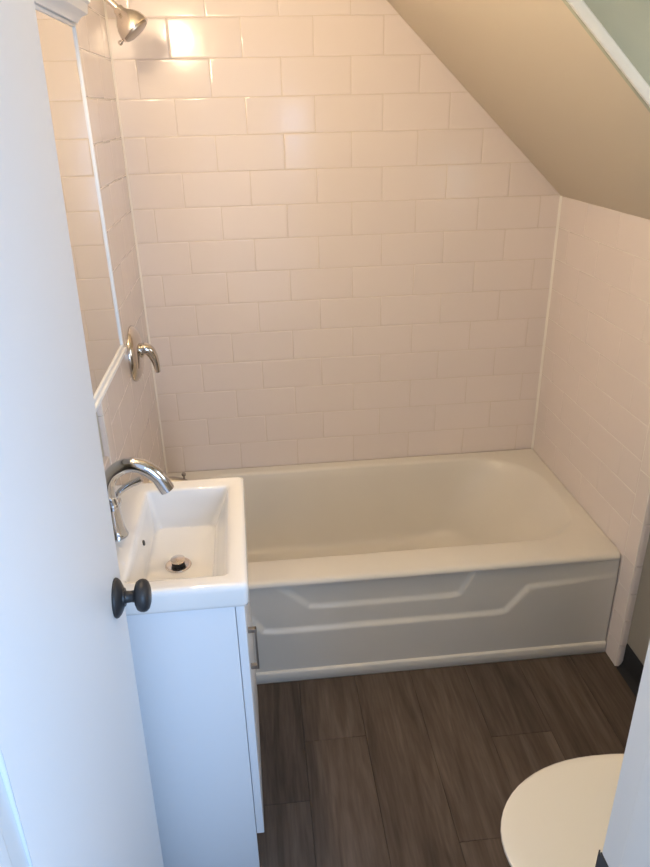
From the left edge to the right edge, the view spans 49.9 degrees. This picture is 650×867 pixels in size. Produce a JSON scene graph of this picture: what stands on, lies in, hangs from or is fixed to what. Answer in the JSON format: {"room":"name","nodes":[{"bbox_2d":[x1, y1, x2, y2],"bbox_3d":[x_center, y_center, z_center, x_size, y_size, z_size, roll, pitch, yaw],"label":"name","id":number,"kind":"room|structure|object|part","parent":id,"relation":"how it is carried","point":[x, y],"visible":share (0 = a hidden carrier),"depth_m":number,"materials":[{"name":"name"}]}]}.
{"room":"bathroom","nodes":[
{"label":"bathroom","id":0,"kind":"room"},
{"bbox_2d":[75,0,165,484],"bbox_3d":[-0.522,0.179,0.846,0.100,2.420,3.600,-4,25,-5],"label":"wall","id":1,"kind":"structure","parent":0,"point":[127,416],"depth_m":2.10,"materials":[{"name":"tile"}]},
{"bbox_2d":[34,0,126,411],"bbox_3d":[-0.478,-0.410,1.246,0.130,0.693,0.484,-4,25,-5],"label":"mirror","id":2,"kind":"object","parent":1,"relation":"attached to","point":[56,19],"visible":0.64,"depth_m":1.29,"materials":[{"name":"white"}]},
{"bbox_3d":[-0.485,-0.702,1.110,0.130,0.048,0.484,-4,25,-5],"label":"cornice","id":3,"kind":"part","parent":2,"relation":"part of","materials":[{"name":"white"}]},
{"bbox_2d":[104,0,147,45],"bbox_3d":[-0.551,-1.106,1.807,0.173,0.180,0.086,-4,25,-5],"label":"shower","id":4,"kind":"object","parent":1,"relation":"attached to","point":[130,22],"visible":1,"depth_m":1.80,"materials":[{"name":"silver metal"}]},
{"bbox_3d":[-0.581,-1.129,1.796,0.110,0.087,0.017,-4,25,-5],"label":"arm","id":5,"kind":"part","parent":4,"relation":"part of","materials":[{"name":"silver metal"}]},
{"bbox_2d":[126,325,159,381],"bbox_3d":[-0.578,-0.258,2.242,0.085,0.180,0.180,-4,25,-5],"label":"shower valve","id":6,"kind":"object","parent":1,"relation":"attached to","point":[136,350],"visible":1,"depth_m":2.20,"materials":[{"name":"silver metal"}]},
{"bbox_3d":[-0.567,-0.244,2.250,0.062,0.101,0.052,-4,25,-5],"label":"lever","id":7,"kind":"part","parent":6,"relation":"part of","materials":[{"name":"silver metal"}]},
{"bbox_2d":[148,472,186,482],"bbox_3d":[-0.535,0.172,2.415,0.149,0.072,0.052,-4,25,-5],"label":"tub spout","id":8,"kind":"object","parent":1,"relation":"attached to","point":[183,474],"visible":0.32,"depth_m":2.40,"materials":[{"name":"silver metal"}]},
{"bbox_2d":[103,0,561,473],"bbox_3d":[0.107,-0.645,2.582,1.748,2.420,0.107,-4,25,-5],"label":"wall","id":9,"kind":"structure","parent":0,"point":[343,255],"depth_m":2.50,"materials":[{"name":"tile"}]},
{"bbox_2d":[255,652,636,866],"bbox_3d":[0.477,1.228,1.479,2.786,0.060,3.660,-4,25,-5],"label":"floor","id":10,"kind":"structure","parent":0,"point":[419,767],"depth_m":2.06,"materials":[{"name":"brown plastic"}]},
{"bbox_2d":[126,585,263,866],"bbox_3d":[-0.336,0.634,1.756,0.359,0.818,0.432,-4,25,-5],"label":"vanity cabinet","id":11,"kind":"object","parent":10,"relation":"on","point":[195,670],"visible":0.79,"depth_m":1.54,"materials":[{"name":"white laminate"}]},
{"bbox_2d":[115,477,248,615],"bbox_3d":[-0.350,0.259,1.582,0.355,0.105,0.457,-4,25,-5],"label":"washbasin","id":12,"kind":"object","parent":11,"relation":"in","point":[189,541],"visible":0.84,"depth_m":1.61,"materials":[{"name":"white ceramic"}]},
{"bbox_2d":[105,457,173,541],"bbox_3d":[-0.405,0.132,1.512,0.161,0.187,0.072,-4,25,-5],"label":"faucet","id":13,"kind":"object","parent":12,"relation":"on","point":[151,471],"visible":0.84,"depth_m":1.48,"materials":[{"name":"silver metal"}]},
{"bbox_3d":[-0.436,0.130,1.528,0.081,0.068,0.026,-8,26,-13],"label":"lever","id":14,"kind":"part","parent":13,"relation":"part of","materials":[{"name":"silver metal"}]},
{"bbox_3d":[-0.401,0.102,1.487,0.154,0.111,0.033,-4,25,-5],"label":"spout","id":15,"kind":"part","parent":13,"relation":"part of","materials":[{"name":"silver metal"}]},
{"bbox_3d":[-0.190,0.568,1.742,0.018,0.687,0.430,-4,25,-6],"label":"door","id":16,"kind":"part","parent":11,"relation":"part of","materials":[{"name":"white laminate"}]},
{"bbox_3d":[-0.157,0.471,1.533,0.019,0.112,0.011,-4,25,-5],"label":"handle","id":17,"kind":"part","parent":11,"relation":"part of","materials":[{"name":"silver metal"}]},
{"bbox_2d":[167,449,619,672],"bbox_3d":[0.162,0.455,2.612,1.518,0.398,0.776,-4,25,-5],"label":"bathtub","id":18,"kind":"object","parent":10,"relation":"on","point":[374,560],"visible":0.75,"depth_m":2.33,"materials":[{"name":"ceramic"}]},
{"bbox_2d":[167,449,619,589],"bbox_3d":[0.162,0.446,2.608,1.518,0.378,0.776,-4,25,-5],"label":"basin","id":19,"kind":"object","parent":18,"relation":"in","point":[493,520],"depth_m":2.83,"materials":[{"name":"ceramic"}]},
{"bbox_2d":[256,641,605,683],"bbox_3d":[0.205,0.777,2.336,1.518,0.044,0.016,-4,25,-5],"label":"trim","id":20,"kind":"structure","parent":18,"relation":"attached to","point":[596,646],"depth_m":2.34,"materials":[{"name":"plastic"}]},
{"bbox_2d":[500,754,623,866],"bbox_3d":[0.707,0.823,1.395,0.724,0.735,0.420,-4,25,-5],"label":"toilet","id":21,"kind":"object","parent":10,"relation":"on","point":[559,815],"visible":0.84,"depth_m":1.41,"materials":[{"name":"white ceramic"}]},
{"bbox_2d":[387,0,649,219],"bbox_3d":[0.205,-0.778,1.323,1.748,1.121,2.290,-4,25,-5],"label":"ceiling","id":22,"kind":"structure","parent":0,"point":[532,66],"depth_m":1.81,"materials":[{"name":"beige paint"}]},
{"bbox_2d":[533,196,649,665],"bbox_3d":[1.031,-0.224,1.629,0.124,2.420,2.210,-4,25,-5],"label":"wall","id":23,"kind":"structure","parent":0,"point":[592,431],"depth_m":2.28,"materials":[{"name":"tile"}]},
{"bbox_2d":[617,644,643,697],"bbox_3d":[1.047,0.989,1.770,0.022,0.102,1.208,-4,25,-5],"label":"baseboard","id":24,"kind":"structure","parent":23,"relation":"attached to","point":[631,668],"depth_m":2.27,"materials":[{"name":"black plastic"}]},
{"bbox_2d":[562,0,649,111],"bbox_3d":[0.535,-0.744,1.351,1.083,1.021,0.012,-4,25,-5],"label":"wall","id":25,"kind":"structure","parent":0,"point":[627,22],"depth_m":1.33,"materials":[{"name":"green paint"}]},
{"bbox_2d":[566,0,649,106],"bbox_3d":[0.504,-0.776,1.318,0.980,0.925,0.013,-4,25,-5],"label":"trim","id":26,"kind":"structure","parent":25,"relation":"attached to","point":[580,7],"depth_m":1.34,"materials":[{"name":"white paint"}]},
{"bbox_3d":[0.332,0.310,0.639,1.748,2.320,0.120,-4,25,-5],"label":"wall","id":27,"kind":"structure","parent":0,"visible":0},
{"bbox_2d":[0,0,163,866],"bbox_3d":[-0.351,0.325,0.957,0.154,2.035,0.582,-4,25,-5],"label":"door","id":28,"kind":"structure","parent":27,"relation":"in","point":[74,766],"depth_m":0.84,"materials":[{"name":"white paint"}]},
{"bbox_3d":[-0.319,0.276,1.190,0.044,0.057,0.057,-4,25,-5],"label":"knob","id":29,"kind":"part","parent":28,"relation":"part of","materials":[{"name":"black metal"}]},
{"bbox_2d":[0,641,649,866],"bbox_3d":[0.014,0.417,0.649,0.773,2.130,0.150,-4,25,-5],"label":"trim","id":30,"kind":"structure","parent":27,"relation":"attached to","point":[627,840],"depth_m":0.68,"materials":[{"name":"white paint"}]},
{"bbox_3d":[0.311,0.503,0.783,0.004,0.068,0.041,-2,25,-1],"label":"strike plate","id":31,"kind":"part","parent":30,"relation":"part of","materials":[{"name":"black metal"}]}
]}

